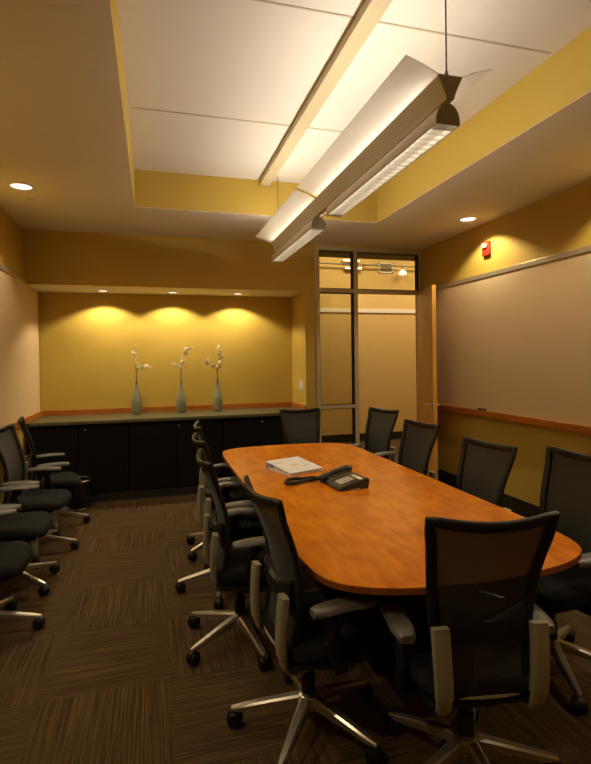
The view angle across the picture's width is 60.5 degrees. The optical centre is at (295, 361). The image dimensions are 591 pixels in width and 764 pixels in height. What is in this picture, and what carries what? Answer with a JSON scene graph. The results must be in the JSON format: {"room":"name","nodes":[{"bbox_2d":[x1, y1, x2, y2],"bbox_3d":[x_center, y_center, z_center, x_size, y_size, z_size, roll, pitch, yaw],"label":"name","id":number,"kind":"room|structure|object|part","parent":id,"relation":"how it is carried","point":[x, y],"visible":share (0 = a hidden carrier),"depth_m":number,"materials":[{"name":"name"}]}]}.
{"room":"conference room","nodes":[
{"label":"conference room","id":0,"kind":"room"},
{"bbox_2d":[0,207,25,503],"bbox_3d":[-2.170,-0.170,2.472,0.120,3.550,7.933,-1,0,-16],"label":"wall","id":1,"kind":"structure","parent":0,"point":[11,233],"depth_m":5.09,"materials":[{"name":"yellow paint"}]},
{"bbox_2d":[0,263,42,428],"bbox_3d":[-2.121,-0.113,2.619,0.051,1.568,7.390,-1,0,-16],"label":"whiteboard","id":2,"kind":"object","parent":1,"relation":"attached to","point":[19,313],"visible":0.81,"depth_m":5.21,"materials":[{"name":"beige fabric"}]},
{"bbox_3d":[-2.141,-0.871,2.613,0.029,0.050,7.390,-1,0,-16],"label":"rail","id":3,"kind":"part","parent":2,"relation":"part of","materials":[{"name":"metal"}]},
{"bbox_2d":[23,229,421,410],"bbox_3d":[-0.672,-0.210,6.604,4.997,3.550,0.785,-1,0,-16],"label":"wall","id":4,"kind":"structure","parent":0,"point":[87,340],"depth_m":6.42,"materials":[{"name":"yellow paint"}]},
{"bbox_2d":[27,284,303,296],"bbox_3d":[-1.521,-0.874,6.304,3.217,0.002,0.660,-1,0,-16],"label":"soffit","id":5,"kind":"object","parent":4,"relation":"attached to","point":[39,287],"visible":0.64,"depth_m":6.25,"materials":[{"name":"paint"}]},
{"bbox_2d":[43,402,305,415],"bbox_3d":[-1.502,0.614,6.311,3.215,0.067,0.659,-1,0,-16],"label":"backsplash","id":6,"kind":"structure","parent":4,"relation":"attached to","point":[271,404],"depth_m":6.57,"materials":[{"name":"brown wood"}]},
{"bbox_2d":[319,252,414,260],"bbox_3d":[2.526,-2.006,7.546,5.004,0.950,0.630,-1,0,-16],"label":"trim","id":7,"kind":"structure","parent":4,"relation":"attached to","point":[321,254],"depth_m":7.29,"materials":[{"name":"brown paint"}]},
{"bbox_2d":[315,245,421,447],"bbox_3d":[0.984,0.029,6.698,1.520,3.030,0.110,-1,0,-16],"label":"door frame","id":8,"kind":"structure","parent":4,"relation":"in","point":[354,291],"depth_m":6.59,"materials":[{"name":"beige metal"}]},
{"bbox_2d":[418,285,440,479],"bbox_3d":[1.652,0.315,6.361,0.172,2.420,0.937,-1,0,3],"label":"door","id":9,"kind":"structure","parent":8,"relation":"attached to","point":[427,350],"depth_m":6.14,"materials":[{"name":"brown wood"}]},
{"bbox_2d":[0,0,590,249],"bbox_3d":[0.323,-1.681,2.762,4.877,0.405,7.148,-1,0,-16],"label":"ceiling","id":10,"kind":"structure","parent":0,"point":[167,118],"depth_m":3.36,"materials":[{"name":"white paint"}]},
{"bbox_2d":[8,182,33,189],"bbox_3d":[-2.265,-1.447,4.182,0.195,0.010,0.195,-1,0,-16],"label":"recessed light","id":11,"kind":"object","parent":10,"relation":"in","point":[16,185],"visible":1,"depth_m":4.17,"materials":[{"name":"white plastic"}]},
{"bbox_2d":[256,0,491,261],"bbox_3d":[0.222,-1.419,3.625,0.410,0.834,3.135,-1,0,-16],"label":"pendant light","id":12,"kind":"object","parent":10,"relation":"hanging from","point":[412,110],"visible":1,"depth_m":2.66,"materials":[{"name":"grey metal"}]},
{"bbox_2d":[458,216,477,221],"bbox_3d":[1.823,-1.505,5.355,0.195,0.010,0.195,-1,0,-16],"label":"recessed light","id":13,"kind":"object","parent":10,"relation":"in","point":[467,218],"visible":1,"depth_m":5.34,"materials":[{"name":"white plastic"}]},
{"bbox_2d":[0,439,590,763],"bbox_3d":[1.649,1.595,4.609,8.579,0.100,10.220,-1,0,-16],"label":"floor","id":14,"kind":"structure","parent":0,"point":[107,678],"depth_m":2.53,"materials":[{"name":"carpet"}]},
{"bbox_2d":[0,508,45,630],"bbox_3d":[-1.818,1.068,2.940,0.656,1.060,0.689,-1,0,-16],"label":"chair","id":15,"kind":"object","parent":14,"relation":"on","point":[15,556],"visible":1,"depth_m":2.99,"materials":[{"name":"fabric"}]},
{"bbox_3d":[-1.833,1.492,3.120,0.050,0.088,0.300,-1,0,2],"label":"leg","id":16,"kind":"part","parent":15,"relation":"part of","materials":[{"name":"metal"}]},
{"bbox_3d":[-1.811,1.170,2.942,0.470,0.084,0.490,-1,0,-16],"label":"seat","id":17,"kind":"part","parent":15,"relation":"part of","materials":[{"name":"fabric"}]},
{"bbox_3d":[-1.661,1.490,2.984,0.300,0.088,0.050,-1,0,-16],"label":"leg","id":18,"kind":"part","parent":15,"relation":"part of","materials":[{"name":"metal"}]},
{"bbox_2d":[0,484,59,595],"bbox_3d":[-2.053,1.068,3.559,0.656,1.060,0.689,-1,0,-16],"label":"chair","id":19,"kind":"object","parent":14,"relation":"on","point":[27,527],"visible":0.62,"depth_m":3.54,"materials":[{"name":"fabric"}]},
{"bbox_3d":[-2.095,1.098,3.742,0.105,0.279,0.214,-1,0,-16],"label":"armrest","id":20,"kind":"part","parent":19,"relation":"part of","materials":[{"name":"black plastic"}]},
{"bbox_3d":[-1.989,1.169,3.577,0.470,0.084,0.490,-1,0,-16],"label":"seat","id":21,"kind":"part","parent":19,"relation":"part of","materials":[{"name":"fabric"}]},
{"bbox_3d":[-1.844,1.490,3.505,0.300,0.088,0.050,-1,0,20],"label":"leg","id":22,"kind":"part","parent":19,"relation":"part of","materials":[{"name":"metal"}]},
{"bbox_3d":[-1.903,1.490,3.715,0.050,0.088,0.300,-1,0,38],"label":"leg","id":23,"kind":"part","parent":19,"relation":"part of","materials":[{"name":"metal"}]},
{"bbox_2d":[0,423,79,562],"bbox_3d":[-2.172,1.066,4.244,0.665,1.060,0.688,-1,0,-9],"label":"chair","id":24,"kind":"object","parent":14,"relation":"on","point":[12,459],"visible":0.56,"depth_m":4.25,"materials":[{"name":"fabric"}]},
{"bbox_3d":[-2.396,0.861,4.204,0.155,0.645,0.471,-1,0,-9],"label":"frame","id":25,"kind":"part","parent":24,"relation":"part of","materials":[{"name":"black plastic"}]},
{"bbox_3d":[-2.188,1.098,4.048,0.105,0.279,0.214,-1,0,-9],"label":"armrest","id":26,"kind":"part","parent":24,"relation":"part of","materials":[{"name":"black plastic"}]},
{"bbox_3d":[-2.099,1.490,4.076,0.050,0.088,0.300,-1,0,-30],"label":"leg","id":27,"kind":"part","parent":24,"relation":"part of","materials":[{"name":"metal"}]},
{"bbox_3d":[-2.160,1.168,4.241,0.470,0.084,0.490,-1,0,-9],"label":"seat","id":28,"kind":"part","parent":24,"relation":"part of","materials":[{"name":"fabric"}]},
{"bbox_3d":[-2.245,1.097,4.417,0.105,0.279,0.214,-1,0,-9],"label":"armrest","id":29,"kind":"part","parent":24,"relation":"part of","materials":[{"name":"black plastic"}]},
{"bbox_3d":[-2.170,1.490,4.423,0.050,0.088,0.300,-1,0,6],"label":"leg","id":30,"kind":"part","parent":24,"relation":"part of","materials":[{"name":"metal"}]},
{"bbox_3d":[-2.009,1.488,4.275,0.300,0.088,0.050,-1,0,-12],"label":"leg","id":31,"kind":"part","parent":24,"relation":"part of","materials":[{"name":"metal"}]},
{"bbox_2d":[17,416,90,531],"bbox_3d":[-2.359,1.065,4.899,0.686,1.060,0.676,-1,0,-29],"label":"chair","id":32,"kind":"object","parent":14,"relation":"on","point":[60,480],"visible":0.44,"depth_m":4.79,"materials":[{"name":"fabric"}]},
{"bbox_3d":[-2.554,0.861,4.815,0.155,0.645,0.471,-1,0,-29],"label":"frame","id":33,"kind":"part","parent":32,"relation":"part of","materials":[{"name":"black plastic"}]},
{"bbox_3d":[-2.483,1.097,5.066,0.105,0.279,0.214,-1,0,-29],"label":"armrest","id":34,"kind":"part","parent":32,"relation":"part of","materials":[{"name":"black plastic"}]},
{"bbox_3d":[-2.304,1.096,4.738,0.105,0.279,0.214,-1,0,-29],"label":"armrest","id":35,"kind":"part","parent":32,"relation":"part of","materials":[{"name":"black plastic"}]},
{"bbox_3d":[-2.267,1.489,4.760,0.050,0.088,0.300,-1,0,-34],"label":"leg","id":36,"kind":"part","parent":32,"relation":"part of","materials":[{"name":"metal"}]},
{"bbox_3d":[-2.344,1.167,4.929,0.470,0.084,0.490,-1,0,-29],"label":"seat","id":37,"kind":"part","parent":32,"relation":"part of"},
{"bbox_3d":[-2.191,1.487,4.965,0.300,0.088,0.050,-1,0,-16],"label":"leg","id":38,"kind":"part","parent":32,"relation":"part of","materials":[{"name":"metal"}]},
{"bbox_2d":[26,423,129,504],"bbox_3d":[-2.518,1.148,5.999,1.066,0.888,0.700,-1,0,-16],"label":"base cabinet","id":39,"kind":"object","parent":14,"relation":"on","point":[100,452],"visible":0.48,"depth_m":5.72,"materials":[{"name":"black laminate"}]},
{"bbox_3d":[-2.687,1.103,5.612,0.529,0.777,0.023,-1,0,-16],"label":"cabinet door","id":40,"kind":"part","parent":39,"relation":"part of","materials":[{"name":"black laminate"}]},
{"bbox_3d":[-2.174,1.095,5.755,0.529,0.777,0.023,-1,0,-16],"label":"cabinet door","id":41,"kind":"part","parent":39,"relation":"part of","materials":[{"name":"black laminate"}]},
{"bbox_2d":[26,402,305,426],"bbox_3d":[-1.490,0.634,6.272,3.215,0.107,0.741,-1,0,-16],"label":"countertop","id":42,"kind":"structure","parent":39,"relation":"on","point":[193,412],"depth_m":6.24,"materials":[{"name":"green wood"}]},
{"bbox_2d":[131,382,141,413],"bbox_3d":[-1.974,0.454,6.301,0.132,0.398,0.132,-1,0,-16],"label":"vase","id":43,"kind":"object","parent":42,"relation":"on","point":[136,403],"visible":1,"depth_m":6.26,"materials":[{"name":"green ceramic"}]},
{"bbox_2d":[131,346,151,381],"bbox_3d":[-1.913,0.078,6.305,0.247,0.548,0.070,-1,0,-13],"label":"flower spray","id":44,"kind":"object","parent":43,"relation":"in","point":[133,347],"visible":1,"depth_m":6.29,"materials":[{"name":"beige plant"}]},
{"bbox_2d":[176,381,186,412],"bbox_3d":[-1.449,0.446,6.428,0.132,0.398,0.132,-1,0,-16],"label":"vase","id":45,"kind":"object","parent":42,"relation":"on","point":[181,402],"visible":1,"depth_m":6.38,"materials":[{"name":"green ceramic"}]},
{"bbox_2d":[171,346,192,380],"bbox_3d":[-1.438,0.075,6.420,0.278,0.541,0.079,-1,0,-16],"label":"flower spray","id":46,"kind":"object","parent":45,"relation":"in","point":[191,347],"visible":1,"depth_m":6.42,"materials":[{"name":"beige plant"}]},
{"bbox_2d":[213,380,222,410],"bbox_3d":[-1.004,0.440,6.543,0.132,0.398,0.132,-1,0,-16],"label":"vase","id":47,"kind":"object","parent":42,"relation":"on","point":[217,397],"visible":1,"depth_m":6.50,"materials":[{"name":"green ceramic"}]},
{"bbox_2d":[204,344,223,379],"bbox_3d":[-1.043,0.058,6.520,0.253,0.564,0.061,-1,0,-16],"label":"flower spray","id":48,"kind":"object","parent":47,"relation":"in","point":[220,356],"visible":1,"depth_m":6.53,"materials":[{"name":"beige plant"}]},
{"bbox_2d":[68,476,92,510],"bbox_3d":[-2.358,1.431,5.499,0.300,0.323,0.300,-1,0,-16],"label":"wastebasket","id":49,"kind":"object","parent":14,"relation":"on","point":[80,496],"visible":0.63,"depth_m":5.41,"materials":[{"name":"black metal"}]},
{"bbox_2d":[129,418,222,498],"bbox_3d":[-1.487,1.133,6.288,1.069,0.888,0.700,-1,0,-16],"label":"base cabinet","id":50,"kind":"object","parent":14,"relation":"on","point":[162,454],"visible":0.83,"depth_m":5.93,"materials":[{"name":"black laminate"}]},
{"bbox_3d":[-1.656,1.088,5.901,0.530,0.777,0.023,-1,0,-16],"label":"cabinet door","id":51,"kind":"part","parent":50,"relation":"part of","materials":[{"name":"black laminate"}]},
{"bbox_3d":[-1.142,1.081,6.045,0.530,0.777,0.023,-1,0,-16],"label":"cabinet door","id":52,"kind":"part","parent":50,"relation":"part of","materials":[{"name":"black laminate"}]},
{"bbox_2d":[186,421,249,560],"bbox_3d":[-0.587,1.045,4.271,0.656,1.060,0.689,-1,0,-14],"label":"chair","id":53,"kind":"object","parent":14,"relation":"on","point":[234,494],"visible":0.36,"depth_m":4.09,"materials":[{"name":"black plastic"}]},
{"bbox_3d":[-0.782,1.472,4.336,0.300,0.088,0.050,-1,0,22],"label":"leg","id":54,"kind":"part","parent":53,"relation":"part of","materials":[{"name":"metal"}]},
{"bbox_3d":[-0.730,1.472,4.124,0.050,0.088,0.300,-1,0,40],"label":"leg","id":55,"kind":"part","parent":53,"relation":"part of","materials":[{"name":"metal"}]},
{"bbox_3d":[-0.768,0.840,4.226,0.155,0.645,0.471,-1,0,-14],"label":"frame","id":56,"kind":"part","parent":53,"relation":"part of","materials":[{"name":"black plastic"}]},
{"bbox_3d":[-0.636,1.076,4.451,0.105,0.279,0.214,-1,0,-14],"label":"armrest","id":57,"kind":"part","parent":53,"relation":"part of","materials":[{"name":"black plastic"}]},
{"bbox_3d":[-0.536,1.147,4.283,0.470,0.084,0.490,-1,0,-14],"label":"seat","id":58,"kind":"part","parent":53,"relation":"part of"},
{"bbox_3d":[-0.547,1.077,4.088,0.105,0.279,0.214,-1,0,-14],"label":"armrest","id":59,"kind":"part","parent":53,"relation":"part of","materials":[{"name":"black plastic"}]},
{"bbox_2d":[175,432,266,608],"bbox_3d":[-0.505,1.048,3.561,0.678,1.060,0.688,-1,0,-19],"label":"chair","id":60,"kind":"object","parent":14,"relation":"on","point":[249,526],"visible":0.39,"depth_m":3.44,"materials":[{"name":"fabric"}]},
{"bbox_3d":[-0.659,1.474,3.514,0.300,0.088,0.050,-1,0,-16],"label":"leg","id":61,"kind":"part","parent":60,"relation":"part of","materials":[{"name":"metal"}]},
{"bbox_3d":[-0.631,0.842,3.514,0.155,0.645,0.471,-1,0,-19],"label":"frame","id":62,"kind":"part","parent":60,"relation":"part of","materials":[{"name":"black plastic"}]},
{"bbox_3d":[-0.488,1.473,3.379,0.050,0.088,0.300,-1,0,2],"label":"leg","id":63,"kind":"part","parent":60,"relation":"part of","materials":[{"name":"metal"}]},
{"bbox_3d":[-0.518,1.078,3.749,0.105,0.279,0.214,-1,0,-19],"label":"armrest","id":64,"kind":"part","parent":60,"relation":"part of","materials":[{"name":"black plastic"}]},
{"bbox_3d":[-0.404,1.149,3.590,0.470,0.084,0.490,-1,0,-19],"label":"seat","id":65,"kind":"part","parent":60,"relation":"part of","materials":[{"name":"fabric"}]},
{"bbox_3d":[-0.398,1.078,3.395,0.105,0.279,0.214,-1,0,-19],"label":"armrest","id":66,"kind":"part","parent":60,"relation":"part of","materials":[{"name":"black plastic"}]},
{"bbox_2d":[186,448,270,670],"bbox_3d":[-0.299,1.048,2.878,0.674,1.060,0.685,-1,0,-17],"label":"chair","id":67,"kind":"object","parent":14,"relation":"on","point":[231,558],"visible":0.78,"depth_m":2.71,"materials":[{"name":"fabric"}]},
{"bbox_3d":[-0.402,1.191,2.993,0.279,0.092,0.061,-1,0,3],"label":"support arm","id":68,"kind":"part","parent":67,"relation":"part of","materials":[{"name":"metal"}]},
{"bbox_3d":[-0.483,1.475,2.963,0.300,0.088,0.050,-1,0,25],"label":"leg","id":69,"kind":"part","parent":67,"relation":"part of","materials":[{"name":"metal"}]},
{"bbox_3d":[-0.443,1.475,2.748,0.050,0.088,0.300,0,0,43],"label":"leg","id":70,"kind":"part","parent":67,"relation":"part of","materials":[{"name":"metal"}]},
{"bbox_3d":[-0.472,0.843,2.836,0.155,0.645,0.471,-1,0,-17],"label":"frame","id":71,"kind":"part","parent":67,"relation":"part of","materials":[{"name":"black plastic"}]},
{"bbox_3d":[-0.328,1.191,2.745,0.279,0.092,0.061,-1,0,-36],"label":"support arm","id":72,"kind":"part","parent":67,"relation":"part of","materials":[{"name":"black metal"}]},
{"bbox_3d":[-0.351,1.079,3.068,0.105,0.279,0.214,-1,0,-17],"label":"armrest","id":73,"kind":"part","parent":67,"relation":"part of","materials":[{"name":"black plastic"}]},
{"bbox_3d":[-0.243,1.150,2.905,0.470,0.084,0.490,-1,0,-17],"label":"seat","id":74,"kind":"part","parent":67,"relation":"part of","materials":[{"name":"fabric"}]},
{"bbox_3d":[-0.292,1.472,3.068,0.050,0.088,0.300,-1,0,7],"label":"leg","id":75,"kind":"part","parent":67,"relation":"part of","materials":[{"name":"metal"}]},
{"bbox_3d":[-0.226,1.473,2.721,0.050,0.088,0.300,-1,0,-29],"label":"leg","id":76,"kind":"part","parent":67,"relation":"part of","materials":[{"name":"metal"}]},
{"bbox_3d":[-0.244,1.079,2.710,0.105,0.279,0.214,-1,0,-17],"label":"armrest","id":77,"kind":"part","parent":67,"relation":"part of","materials":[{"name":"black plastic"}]},
{"bbox_3d":[-0.133,1.471,2.918,0.300,0.088,0.050,-1,0,-11],"label":"leg","id":78,"kind":"part","parent":67,"relation":"part of","materials":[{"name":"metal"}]},
{"bbox_3d":[-0.165,1.228,2.769,0.044,0.043,0.185,-1,0,-17],"label":"tension knob","id":79,"kind":"part","parent":67,"relation":"part of","materials":[{"name":"black plastic"}]},
{"bbox_2d":[222,416,284,477],"bbox_3d":[-0.456,1.119,6.578,1.064,0.888,0.700,-1,0,-16],"label":"base cabinet","id":80,"kind":"object","parent":14,"relation":"on","point":[268,430],"visible":0.41,"depth_m":6.20,"materials":[{"name":"black laminate"}]},
{"bbox_3d":[-0.625,1.073,6.190,0.528,0.777,0.023,-1,0,-16],"label":"cabinet door","id":81,"kind":"part","parent":80,"relation":"part of","materials":[{"name":"black laminate"}]},
{"bbox_3d":[-0.112,1.066,6.334,0.528,0.777,0.023,-1,0,-16],"label":"cabinet door","id":82,"kind":"part","parent":80,"relation":"part of","materials":[{"name":"black laminate"}]},
{"bbox_2d":[279,408,319,443],"bbox_3d":[0.118,1.043,5.405,0.689,1.035,0.656,-1,0,-14],"label":"chair","id":83,"kind":"object","parent":14,"relation":"on","point":[299,426],"visible":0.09,"depth_m":5.62,"materials":[{"name":"fabric"}]},
{"bbox_2d":[226,475,386,763],"bbox_3d":[0.053,1.047,2.208,0.685,1.060,0.676,-1,0,-22],"label":"chair","id":84,"kind":"object","parent":14,"relation":"on","point":[308,631],"visible":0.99,"depth_m":2.04,"materials":[{"name":"fabric"}]},
{"bbox_3d":[-0.053,1.190,2.284,0.279,0.092,0.061,-1,0,-2],"label":"support arm","id":85,"kind":"part","parent":84,"relation":"part of","materials":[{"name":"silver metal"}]},
{"bbox_3d":[-0.130,1.474,2.196,0.300,0.088,0.050,-1,0,2],"label":"leg","id":86,"kind":"part","parent":84,"relation":"part of","materials":[{"name":"metal"}]},
{"bbox_3d":[-0.110,0.842,2.123,0.155,0.645,0.471,-1,0,-22],"label":"frame","id":87,"kind":"part","parent":84,"relation":"part of","materials":[{"name":"black plastic"}]},
{"bbox_3d":[-0.008,1.473,2.014,0.050,0.088,0.300,-1,0,20],"label":"leg","id":88,"kind":"part","parent":84,"relation":"part of","materials":[{"name":"metal"}]},
{"bbox_3d":[0.006,1.472,2.368,0.050,0.088,0.300,-1,0,-16],"label":"leg","id":89,"kind":"part","parent":84,"relation":"part of","materials":[{"name":"metal"}]},
{"bbox_3d":[0.042,1.190,2.044,0.279,0.092,0.061,-1,0,-41],"label":"support arm","id":90,"kind":"part","parent":84,"relation":"part of","materials":[{"name":"silver metal"}]},
{"bbox_3d":[0.113,1.149,2.211,0.470,0.084,0.490,-1,0,-22],"label":"seat","id":91,"kind":"part","parent":84,"relation":"part of","materials":[{"name":"fabric"}]},
{"bbox_3d":[0.129,1.078,2.016,0.105,0.279,0.214,-1,0,-22],"label":"armrest","id":92,"kind":"part","parent":84,"relation":"part of","materials":[{"name":"black plastic"}]},
{"bbox_3d":[0.211,1.469,2.292,0.300,0.088,0.050,-1,0,-34],"label":"leg","id":93,"kind":"part","parent":84,"relation":"part of","materials":[{"name":"metal"}]},
{"bbox_3d":[0.202,1.470,2.073,0.300,0.088,0.050,-1,0,38],"label":"leg","id":94,"kind":"part","parent":84,"relation":"part of","materials":[{"name":"metal"}]},
{"bbox_3d":[0.202,1.226,2.082,0.044,0.043,0.185,-1,0,-22],"label":"tension knob","id":95,"kind":"part","parent":84,"relation":"part of","materials":[{"name":"black plastic"}]},
{"bbox_2d":[349,407,398,462],"bbox_3d":[0.748,1.028,5.280,0.682,1.050,0.678,-1,0,-32],"label":"chair","id":96,"kind":"object","parent":14,"relation":"on","point":[380,423],"visible":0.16,"depth_m":5.41,"materials":[{"name":"fabric"}]},
{"bbox_3d":[0.918,0.823,5.405,0.155,0.645,0.470,-1,0,-32],"label":"frame","id":97,"kind":"part","parent":96,"relation":"part of","materials":[{"name":"black plastic"}]},
{"bbox_2d":[223,443,581,671],"bbox_3d":[0.316,1.198,3.486,1.292,0.741,3.252,-1,0,-16],"label":"conference table","id":98,"kind":"object","parent":14,"relation":"on","point":[370,540],"visible":0.7,"depth_m":2.68,"materials":[{"name":"brown wood"}]},
{"bbox_2d":[266,456,322,475],"bbox_3d":[-0.010,0.800,3.893,0.310,0.058,0.330,-1,0,-36],"label":"ring binder","id":99,"kind":"object","parent":98,"relation":"on","point":[291,466],"visible":1,"depth_m":3.86,"materials":[{"name":"white plastic"}]},
{"bbox_2d":[284,465,368,491],"bbox_3d":[0.191,0.779,3.405,0.475,0.102,0.418,-1,0,-24],"label":"desk phone","id":100,"kind":"object","parent":98,"relation":"on","point":[342,478],"visible":1,"depth_m":3.41,"materials":[{"name":"grey plastic"}]},
{"bbox_3d":[0.068,0.809,3.485,0.306,0.041,0.149,-1,0,-11],"label":"cord","id":101,"kind":"part","parent":100,"relation":"part of","materials":[{"name":"black plastic"}]},
{"bbox_3d":[0.329,0.786,3.370,0.176,0.043,0.209,-1,0,-24],"label":"plate","id":102,"kind":"part","parent":100,"relation":"part of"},
{"bbox_2d":[398,419,439,479],"bbox_3d":[0.891,1.036,4.232,0.674,1.040,0.685,-1,0,-24],"label":"chair","id":103,"kind":"object","parent":14,"relation":"on","point":[418,439],"visible":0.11,"depth_m":4.33,"materials":[{"name":"fabric"}]},
{"bbox_2d":[380,511,561,763],"bbox_3d":[0.660,1.041,1.915,0.684,1.060,0.676,-1,0,-6],"label":"chair","id":104,"kind":"object","parent":14,"relation":"on","point":[484,641],"visible":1,"depth_m":1.76,"materials":[{"name":"fabric"}]},
{"bbox_3d":[0.475,1.114,1.895,0.214,0.279,0.105,-1,0,-6],"label":"armrest","id":105,"kind":"part","parent":104,"relation":"part of","materials":[{"name":"black plastic"}]},
{"bbox_3d":[0.512,1.466,2.058,0.300,0.088,0.050,0,0,41],"label":"leg","id":106,"kind":"part","parent":104,"relation":"part of","materials":[{"name":"metal"}]},
{"bbox_3d":[0.492,1.468,1.840,0.300,0.088,0.050,-1,0,-31],"label":"leg","id":107,"kind":"part","parent":104,"relation":"part of","materials":[{"name":"metal"}]},
{"bbox_3d":[0.529,1.185,1.829,0.061,0.092,0.279,-1,0,14],"label":"support arm","id":108,"kind":"part","parent":104,"relation":"part of","materials":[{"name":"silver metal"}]},
{"bbox_3d":[0.644,1.143,1.968,0.490,0.084,0.470,-1,0,-6],"label":"seat","id":109,"kind":"part","parent":104,"relation":"part of","materials":[{"name":"fabric"}]},
{"bbox_3d":[0.726,1.464,2.106,0.050,0.088,0.300,-1,0,23],"label":"leg","id":110,"kind":"part","parent":104,"relation":"part of","materials":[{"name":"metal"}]},
{"bbox_3d":[0.693,1.466,1.753,0.050,0.088,0.300,-1,0,-13],"label":"leg","id":111,"kind":"part","parent":104,"relation":"part of","materials":[{"name":"metal"}]},
{"bbox_3d":[0.663,0.834,1.733,0.470,0.645,0.155,-1,0,-6],"label":"frame","id":112,"kind":"part","parent":104,"relation":"part of","materials":[{"name":"black plastic"}]},
{"bbox_3d":[0.837,1.463,1.918,0.300,0.088,0.050,-1,0,5],"label":"leg","id":113,"kind":"part","parent":104,"relation":"part of","materials":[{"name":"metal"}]},
{"bbox_3d":[0.786,1.181,1.854,0.061,0.092,0.279,-1,0,-25],"label":"support arm","id":114,"kind":"part","parent":104,"relation":"part of","materials":[{"name":"silver metal"}]},
{"bbox_2d":[456,437,517,511],"bbox_3d":[1.014,1.040,3.180,0.656,1.040,0.689,-1,0,-23],"label":"chair","id":115,"kind":"object","parent":14,"relation":"on","point":[484,468],"visible":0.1,"depth_m":3.28,"materials":[{"name":"fabric"}]},
{"bbox_2d":[525,446,590,712],"bbox_3d":[1.276,1.020,2.584,0.678,1.080,0.682,-1,0,-20],"label":"chair","id":116,"kind":"object","parent":14,"relation":"on","point":[566,479],"visible":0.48,"depth_m":2.57,"materials":[{"name":"fabric"}]},
{"bbox_3d":[1.264,1.112,2.566,0.470,0.084,0.490,-1,0,-20],"label":"seat","id":117,"kind":"part","parent":116,"relation":"part of","materials":[{"name":"fabric"}]},
{"bbox_3d":[1.427,1.451,2.717,0.050,0.088,0.300,0,0,42],"label":"leg","id":118,"kind":"part","parent":116,"relation":"part of","materials":[{"name":"metal"}]},
{"bbox_3d":[1.482,0.799,2.643,0.155,0.645,0.471,-1,0,-20],"label":"frame","id":119,"kind":"part","parent":116,"relation":"part of","materials":[{"name":"black plastic"}]},
{"bbox_3d":[1.281,1.455,2.394,0.050,0.088,0.300,-1,0,6],"label":"leg","id":120,"kind":"part","parent":116,"relation":"part of","materials":[{"name":"metal"}]},
{"bbox_3d":[1.471,1.452,2.503,0.300,0.088,0.050,-1,0,24],"label":"leg","id":121,"kind":"part","parent":116,"relation":"part of","materials":[{"name":"metal"}]},
{"bbox_3d":[1.379,1.040,2.408,0.105,0.279,0.214,-1,0,-20],"label":"armrest","id":122,"kind":"part","parent":116,"relation":"part of","materials":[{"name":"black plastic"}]},
{"bbox_2d":[319,257,416,435],"bbox_3d":[1.401,-0.477,9.792,6.000,4.000,0.100,-1,0,-16],"label":"wall","id":123,"kind":"structure","parent":0,"point":[386,341],"depth_m":9.75,"materials":[{"name":"beige paint"}]},
{"bbox_2d":[341,259,359,262],"bbox_3d":[1.043,-1.902,9.588,0.340,0.044,0.096,-1,0,-16],"label":"strip light","id":124,"kind":"object","parent":123,"relation":"attached to","point":[343,260],"visible":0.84,"depth_m":9.53,"materials":[{"name":"white plastic"}]},
{"bbox_2d":[343,267,361,269],"bbox_3d":[1.083,-1.762,9.599,0.340,0.044,0.096,-1,0,-16],"label":"strip light","id":125,"kind":"object","parent":123,"relation":"attached to","point":[344,268],"visible":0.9,"depth_m":9.56,"materials":[{"name":"white plastic"}]},
{"bbox_2d":[321,431,401,442],"bbox_3d":[1.441,1.448,9.747,6.000,0.150,0.012,-1,0,-16],"label":"baseboard","id":126,"kind":"structure","parent":123,"relation":"attached to","point":[397,434],"depth_m":9.60,"materials":[{"name":"black rubber"}]},
{"bbox_2d":[319,262,414,267],"bbox_3d":[1.364,-1.836,9.669,5.300,0.028,0.114,-1,0,-16],"label":"track","id":127,"kind":"object","parent":123,"relation":"attached to","point":[319,262],"visible":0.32,"depth_m":9.62,"materials":[{"name":"metal"}]},
{"bbox_2d":[399,267,406,274],"bbox_3d":[2.080,-1.760,9.825,0.148,0.147,0.148,-1,0,-16],"label":"lamp","id":128,"kind":"object","parent":127,"relation":"attached to","point":[402,272],"visible":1,"depth_m":9.78,"materials":[{"name":"beige"}]},
{"bbox_2d":[320,308,414,312],"bbox_3d":[1.411,-0.972,9.731,6.000,0.070,0.022,-1,0,-16],"label":"trim","id":129,"kind":"structure","parent":123,"relation":"attached to","point":[321,309],"depth_m":9.72,"materials":[{"name":"white plastic"}]},
{"bbox_2d":[378,262,392,272],"bbox_3d":[1.751,-1.817,9.827,0.300,0.200,0.017,-1,0,-16],"label":"air vent","id":130,"kind":"object","parent":123,"relation":"in","point":[382,269],"visible":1,"depth_m":9.82,"materials":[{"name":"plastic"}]},
{"bbox_2d":[422,179,590,505],"bbox_3d":[2.747,-0.238,3.444,0.120,3.550,7.148,-1,0,-16],"label":"wall","id":131,"kind":"structure","parent":0,"point":[560,222],"depth_m":5.09,"materials":[{"name":"yellow paint"}]},
{"bbox_2d":[481,241,490,256],"bbox_3d":[2.062,-1.227,5.502,0.057,0.150,0.116,-1,0,-16],"label":"fire alarm","id":132,"kind":"object","parent":131,"relation":"attached to","point":[486,246],"visible":1,"depth_m":5.47,"materials":[{"name":"red plastic"}]},
{"bbox_2d":[438,469,538,516],"bbox_3d":[2.705,1.460,3.434,0.012,0.155,7.148,-1,0,-16],"label":"baseboard","id":133,"kind":"structure","parent":131,"relation":"attached to","point":[520,507],"depth_m":5.17,"materials":[{"name":"black rubber"}]},
{"bbox_2d":[436,245,590,434],"bbox_3d":[2.628,-0.178,3.552,0.051,1.568,6.620,-1,0,-16],"label":"whiteboard","id":134,"kind":"object","parent":131,"relation":"attached to","point":[513,343],"visible":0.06,"depth_m":4.98,"materials":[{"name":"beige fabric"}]},
{"bbox_3d":[2.628,-0.937,3.551,0.029,0.050,6.620,-1,0,-16],"label":"rail","id":135,"kind":"part","parent":134,"relation":"part of","materials":[{"name":"metal"}]}
]}

